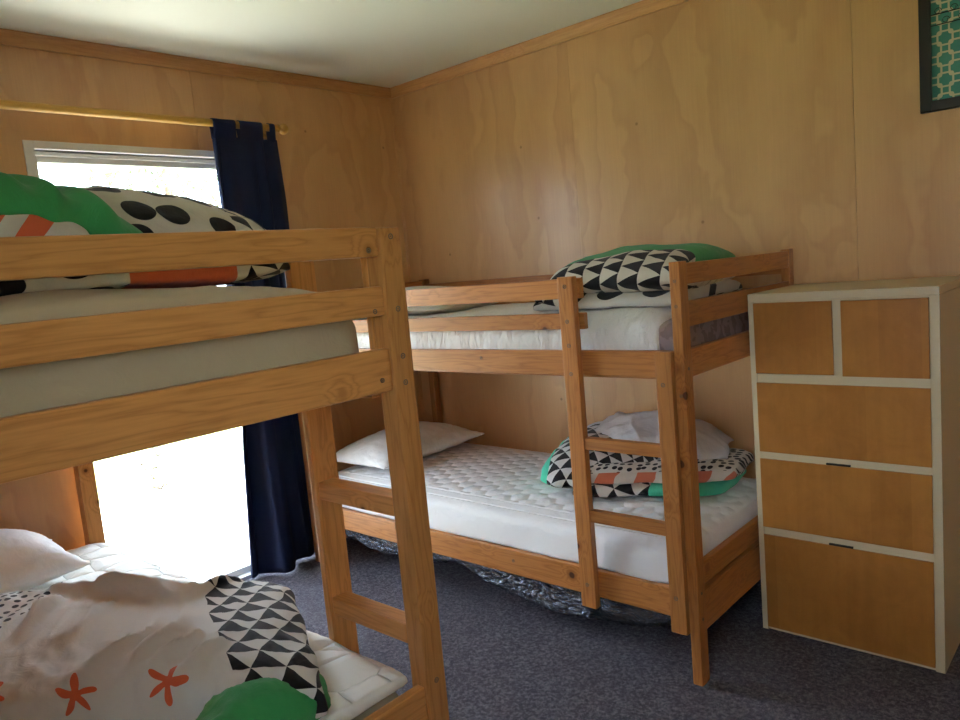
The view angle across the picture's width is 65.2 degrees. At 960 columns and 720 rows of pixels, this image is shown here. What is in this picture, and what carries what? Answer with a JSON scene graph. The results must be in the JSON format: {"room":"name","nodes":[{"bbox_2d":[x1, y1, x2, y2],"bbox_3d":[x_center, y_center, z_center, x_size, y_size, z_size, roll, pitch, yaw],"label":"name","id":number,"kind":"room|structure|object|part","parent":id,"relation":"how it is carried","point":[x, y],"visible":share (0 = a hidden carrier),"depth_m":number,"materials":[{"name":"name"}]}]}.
{"room":"dormitory","nodes":[
{"label":"dormitory","id":0,"kind":"room"},
{"bbox_2d":[0,28,424,550],"bbox_3d":[-1.505,-0.086,3.196,0.154,2.400,3.250,1,9,42],"label":"wall","id":1,"kind":"structure","parent":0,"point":[337,155],"depth_m":3.42,"materials":[{"name":"brown wood"}]},
{"bbox_2d":[22,140,250,582],"bbox_3d":[-1.315,0.069,3.416,0.106,2.005,1.121,1,9,42],"label":"window","id":2,"kind":"structure","parent":1,"relation":"attached to","point":[180,507],"depth_m":3.34,"materials":[{"name":"white glass"}]},
{"bbox_2d":[0,99,288,137],"bbox_3d":[-1.703,-0.939,2.801,0.125,0.052,2.265,1,9,42],"label":"curtain rod","id":3,"kind":"object","parent":1,"relation":"attached to","point":[283,129],"visible":0.9,"depth_m":2.99,"materials":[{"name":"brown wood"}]},
{"bbox_2d":[209,118,314,578],"bbox_3d":[-0.966,-0.054,3.606,0.145,2.116,0.560,1,9,42],"label":"curtain","id":4,"kind":"object","parent":3,"relation":"hanging from","point":[248,166],"visible":0.42,"depth_m":3.55,"materials":[{"name":"blue fabric"}]},
{"bbox_2d":[0,0,642,87],"bbox_3d":[0.008,-1.301,1.573,4.540,0.120,3.490,1,9,42],"label":"ceiling","id":5,"kind":"structure","parent":0,"point":[382,43],"depth_m":3.09,"materials":[{"name":"white paint"}]},
{"bbox_2d":[243,537,959,719],"bbox_3d":[0.234,1.180,1.876,4.540,0.100,3.490,1,9,42],"label":"floor","id":6,"kind":"structure","parent":0,"point":[506,656],"depth_m":2.51,"materials":[{"name":"grey carpet"}]},
{"bbox_2d":[0,227,448,719],"bbox_3d":[-1.182,0.499,1.998,1.906,1.474,1.110,1,9,42],"label":"bunk bed","id":7,"kind":"object","parent":6,"relation":"on","point":[79,435],"visible":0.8,"depth_m":1.47,"materials":[{"name":"brown wood"}]},
{"bbox_3d":[-1.560,0.453,2.960,0.053,1.400,0.060,1,9,42],"label":"post","id":8,"kind":"part","parent":7,"relation":"part of","materials":[{"name":"brown wood"}]},
{"bbox_2d":[0,286,358,417],"bbox_3d":[-1.239,-0.018,1.898,1.798,0.273,0.950,1,9,42],"label":"mattress","id":9,"kind":"object","parent":7,"relation":"on","point":[42,386],"visible":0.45,"depth_m":1.31,"materials":[{"name":"beige fabric"}]},
{"bbox_2d":[0,172,289,295],"bbox_3d":[-0.850,-0.255,1.567,0.642,0.256,1.102,1,9,42],"label":"duvet","id":10,"kind":"object","parent":9,"relation":"on","point":[29,205],"visible":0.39,"depth_m":1.38,"materials":[{"name":"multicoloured fabric"}]},
{"bbox_3d":[-0.557,-0.185,1.287,0.026,0.064,0.978,1,9,42],"label":"rail","id":11,"kind":"part","parent":7,"relation":"part of","materials":[{"name":"brown wood"}]},
{"bbox_3d":[-0.545,-0.058,1.302,0.026,0.065,0.978,1,9,42],"label":"rail","id":12,"kind":"part","parent":7,"relation":"part of","materials":[{"name":"brown wood"}]},
{"bbox_3d":[-0.532,0.094,1.321,0.026,0.096,0.978,1,9,42],"label":"rail","id":13,"kind":"part","parent":7,"relation":"part of","materials":[{"name":"brown wood"}]},
{"bbox_2d":[25,543,407,719],"bbox_3d":[-1.151,0.857,2.030,1.804,0.146,0.987,1,9,42],"label":"mattress","id":14,"kind":"object","parent":7,"relation":"on","point":[358,685],"visible":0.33,"depth_m":1.83,"materials":[{"name":"beige fabric"}]},
{"bbox_2d":[0,529,90,593],"bbox_3d":[-1.676,0.685,2.421,0.423,0.211,0.644,2,10,45],"label":"pillow","id":15,"kind":"object","parent":14,"relation":"on","point":[28,559],"visible":0.98,"depth_m":2.43,"materials":[{"name":"white fabric"}]},
{"bbox_2d":[0,571,330,719],"bbox_3d":[-0.910,0.699,1.844,1.269,0.197,0.713,-3,7,15],"label":"duvet","id":16,"kind":"object","parent":14,"relation":"on","point":[117,645],"visible":1,"depth_m":1.68,"materials":[{"name":"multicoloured fabric"}]},
{"bbox_3d":[-0.909,0.022,2.277,1.817,0.100,0.025,1,9,42],"label":"rail","id":17,"kind":"part","parent":7,"relation":"part of","materials":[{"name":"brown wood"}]},
{"bbox_3d":[-0.459,0.892,1.418,0.026,0.105,0.978,1,9,42],"label":"rail","id":18,"kind":"part","parent":7,"relation":"part of","materials":[{"name":"brown wood"}]},
{"bbox_3d":[-0.153,0.435,1.756,0.055,1.472,0.060,1,9,42],"label":"post","id":19,"kind":"part","parent":7,"relation":"part of","materials":[{"name":"brown wood"}]},
{"bbox_2d":[345,529,670,626],"bbox_3d":[0.212,0.812,3.373,1.930,0.231,0.823,1,9,42],"label":"plastic wrap","id":20,"kind":"object","parent":6,"relation":"on","point":[566,601],"visible":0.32,"depth_m":2.81,"materials":[{"name":"grey"}]},
{"bbox_2d":[298,249,793,686],"bbox_3d":[0.186,0.287,3.296,2.048,1.332,0.952,1,9,42],"label":"bunk bed","id":21,"kind":"object","parent":6,"relation":"on","point":[700,589],"visible":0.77,"depth_m":2.50,"materials":[{"name":"brown wood"}]},
{"bbox_3d":[-0.847,0.338,3.652,0.040,1.332,0.045,1,9,42],"label":"post","id":22,"kind":"part","parent":21,"relation":"part of","materials":[{"name":"brown wood"}]},
{"bbox_3d":[-0.609,-0.350,3.906,0.024,0.063,0.839,1,9,42],"label":"rail","id":23,"kind":"part","parent":21,"relation":"part of","materials":[{"name":"brown wood"}]},
{"bbox_3d":[-0.257,0.205,4.302,0.040,1.332,0.042,1,9,42],"label":"post","id":24,"kind":"part","parent":21,"relation":"part of","materials":[{"name":"brown wood"}]},
{"bbox_3d":[-0.265,-0.141,3.022,1.655,0.054,0.022,1,9,42],"label":"guard rail","id":25,"kind":"part","parent":21,"relation":"part of","materials":[{"name":"brown wood"}]},
{"bbox_3d":[-0.277,-0.248,3.012,1.647,0.067,0.022,1,9,42],"label":"guard rail","id":26,"kind":"part","parent":21,"relation":"part of","materials":[{"name":"brown wood"}]},
{"bbox_3d":[-0.064,0.761,3.025,1.974,0.095,0.022,1,9,42],"label":"rail","id":27,"kind":"part","parent":21,"relation":"part of","materials":[{"name":"brown wood"}]},
{"bbox_3d":[-0.134,-0.001,2.932,1.974,0.083,0.022,1,9,42],"label":"rail","id":28,"kind":"part","parent":21,"relation":"part of","materials":[{"name":"brown wood"}]},
{"bbox_2d":[338,443,757,583],"bbox_3d":[0.217,0.586,3.334,1.960,0.177,0.866,1,9,42],"label":"mattress","id":29,"kind":"object","parent":21,"relation":"on","point":[492,494],"visible":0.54,"depth_m":2.90,"materials":[{"name":"white fabric"}]},
{"bbox_2d":[336,421,483,468],"bbox_3d":[-0.378,0.411,3.813,0.444,0.165,0.725,1,9,40],"label":"pillow","id":30,"kind":"object","parent":29,"relation":"on","point":[371,450],"visible":0.75,"depth_m":3.68,"materials":[{"name":"white fabric"}]},
{"bbox_2d":[541,410,753,496],"bbox_3d":[0.606,0.356,3.042,0.884,0.272,0.631,1,9,42],"label":"duvet","id":31,"kind":"object","parent":29,"relation":"on","point":[721,467],"visible":0.61,"depth_m":2.87,"materials":[{"name":"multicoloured fabric"}]},
{"bbox_2d":[354,302,748,349],"bbox_3d":[0.147,-0.134,3.247,1.950,0.207,0.865,1,9,42],"label":"mattress","id":32,"kind":"object","parent":21,"relation":"on","point":[621,328],"visible":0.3,"depth_m":2.57,"materials":[{"name":"white fabric"}]},
{"bbox_2d":[405,286,497,314],"bbox_3d":[-0.269,-0.280,3.571,0.703,0.149,0.623,0,9,36],"label":"pillow","id":33,"kind":"object","parent":32,"relation":"on","point":[415,310],"visible":0.23,"depth_m":3.26,"materials":[{"name":"beige fabric"}]},
{"bbox_2d":[533,243,741,310],"bbox_3d":[0.593,-0.318,2.805,0.646,0.223,0.691,1,9,42],"label":"duvet","id":34,"kind":"object","parent":32,"relation":"on","point":[635,275],"visible":0.66,"depth_m":2.55,"materials":[{"name":"multicoloured fabric"}]},
{"bbox_3d":[0.435,-0.380,3.554,1.974,0.067,0.022,1,9,42],"label":"guard rail","id":35,"kind":"part","parent":21,"relation":"part of","materials":[{"name":"brown wood"}]},
{"bbox_3d":[0.445,-0.272,3.567,1.974,0.054,0.022,1,9,42],"label":"guard rail","id":36,"kind":"part","parent":21,"relation":"part of","materials":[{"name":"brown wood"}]},
{"bbox_3d":[0.646,0.366,2.306,0.033,1.332,0.051,1,9,42],"label":"post","id":37,"kind":"part","parent":21,"relation":"part of","materials":[{"name":"brown wood"}]},
{"bbox_3d":[0.910,-0.053,2.587,0.024,0.085,0.839,1,9,42],"label":"rail","id":38,"kind":"part","parent":21,"relation":"part of","materials":[{"name":"brown wood"}]},
{"bbox_3d":[0.971,0.609,2.668,0.024,0.070,0.839,1,9,42],"label":"rail","id":39,"kind":"part","parent":21,"relation":"part of","materials":[{"name":"brown wood"}]},
{"bbox_3d":[0.982,0.727,2.683,0.024,0.130,0.839,1,9,42],"label":"rail","id":40,"kind":"part","parent":21,"relation":"part of","materials":[{"name":"brown wood"}]},
{"bbox_3d":[0.886,-0.321,2.555,0.024,0.063,0.839,1,9,42],"label":"rail","id":41,"kind":"part","parent":21,"relation":"part of","materials":[{"name":"brown wood"}]},
{"bbox_3d":[0.897,-0.201,2.570,0.024,0.076,0.839,1,9,42],"label":"rail","id":42,"kind":"part","parent":21,"relation":"part of","materials":[{"name":"brown wood"}]},
{"bbox_3d":[1.234,0.233,2.954,0.033,1.332,0.042,1,9,42],"label":"post","id":43,"kind":"part","parent":21,"relation":"part of","materials":[{"name":"brown wood"}]},
{"bbox_2d":[747,276,959,673],"bbox_3d":[1.323,0.338,2.595,0.565,1.195,0.472,1,9,42],"label":"dresser","id":44,"kind":"object","parent":6,"relation":"on","point":[856,384],"visible":1,"depth_m":2.39,"materials":[{"name":"beige laminate"}]},
{"bbox_3d":[1.027,-0.071,2.465,0.251,0.239,0.008,1,9,42],"label":"drawer","id":45,"kind":"part","parent":44,"relation":"part of","materials":[{"name":"brown wood"}]},
{"bbox_3d":[1.152,0.200,2.408,0.520,0.241,0.008,1,9,42],"label":"drawer","id":46,"kind":"part","parent":44,"relation":"part of","materials":[{"name":"brown wood"}]},
{"bbox_3d":[1.176,0.465,2.440,0.520,0.245,0.008,1,9,42],"label":"drawer","id":47,"kind":"part","parent":44,"relation":"part of","materials":[{"name":"brown wood"}]},
{"bbox_3d":[1.205,0.782,2.478,0.519,0.341,0.008,1,9,42],"label":"drawer","id":48,"kind":"part","parent":44,"relation":"part of","materials":[{"name":"brown wood"}]},
{"bbox_3d":[1.230,-0.065,2.283,0.242,0.240,0.008,1,9,42],"label":"drawer","id":49,"kind":"part","parent":44,"relation":"part of","materials":[{"name":"brown wood"}]},
{"bbox_2d":[393,0,959,478],"bbox_3d":[1.241,-0.308,2.958,4.300,2.400,0.120,1,9,42],"label":"wall","id":50,"kind":"structure","parent":0,"point":[739,127],"depth_m":3.13,"materials":[{"name":"brown wood"}]},
{"bbox_2d":[390,0,689,98],"bbox_3d":[1.084,-1.458,2.760,4.300,0.050,0.034,1,9,42],"label":"trim","id":51,"kind":"structure","parent":50,"relation":"attached to","point":[645,7],"depth_m":3.49,"materials":[{"name":"brown wood"}]},
{"bbox_2d":[918,0,959,113],"bbox_3d":[1.627,-1.101,2.345,0.447,0.555,0.025,1,9,42],"label":"picture frame","id":52,"kind":"object","parent":50,"relation":"attached to","point":[938,20],"visible":1,"depth_m":2.47,"materials":[{"name":"black"}]}
]}

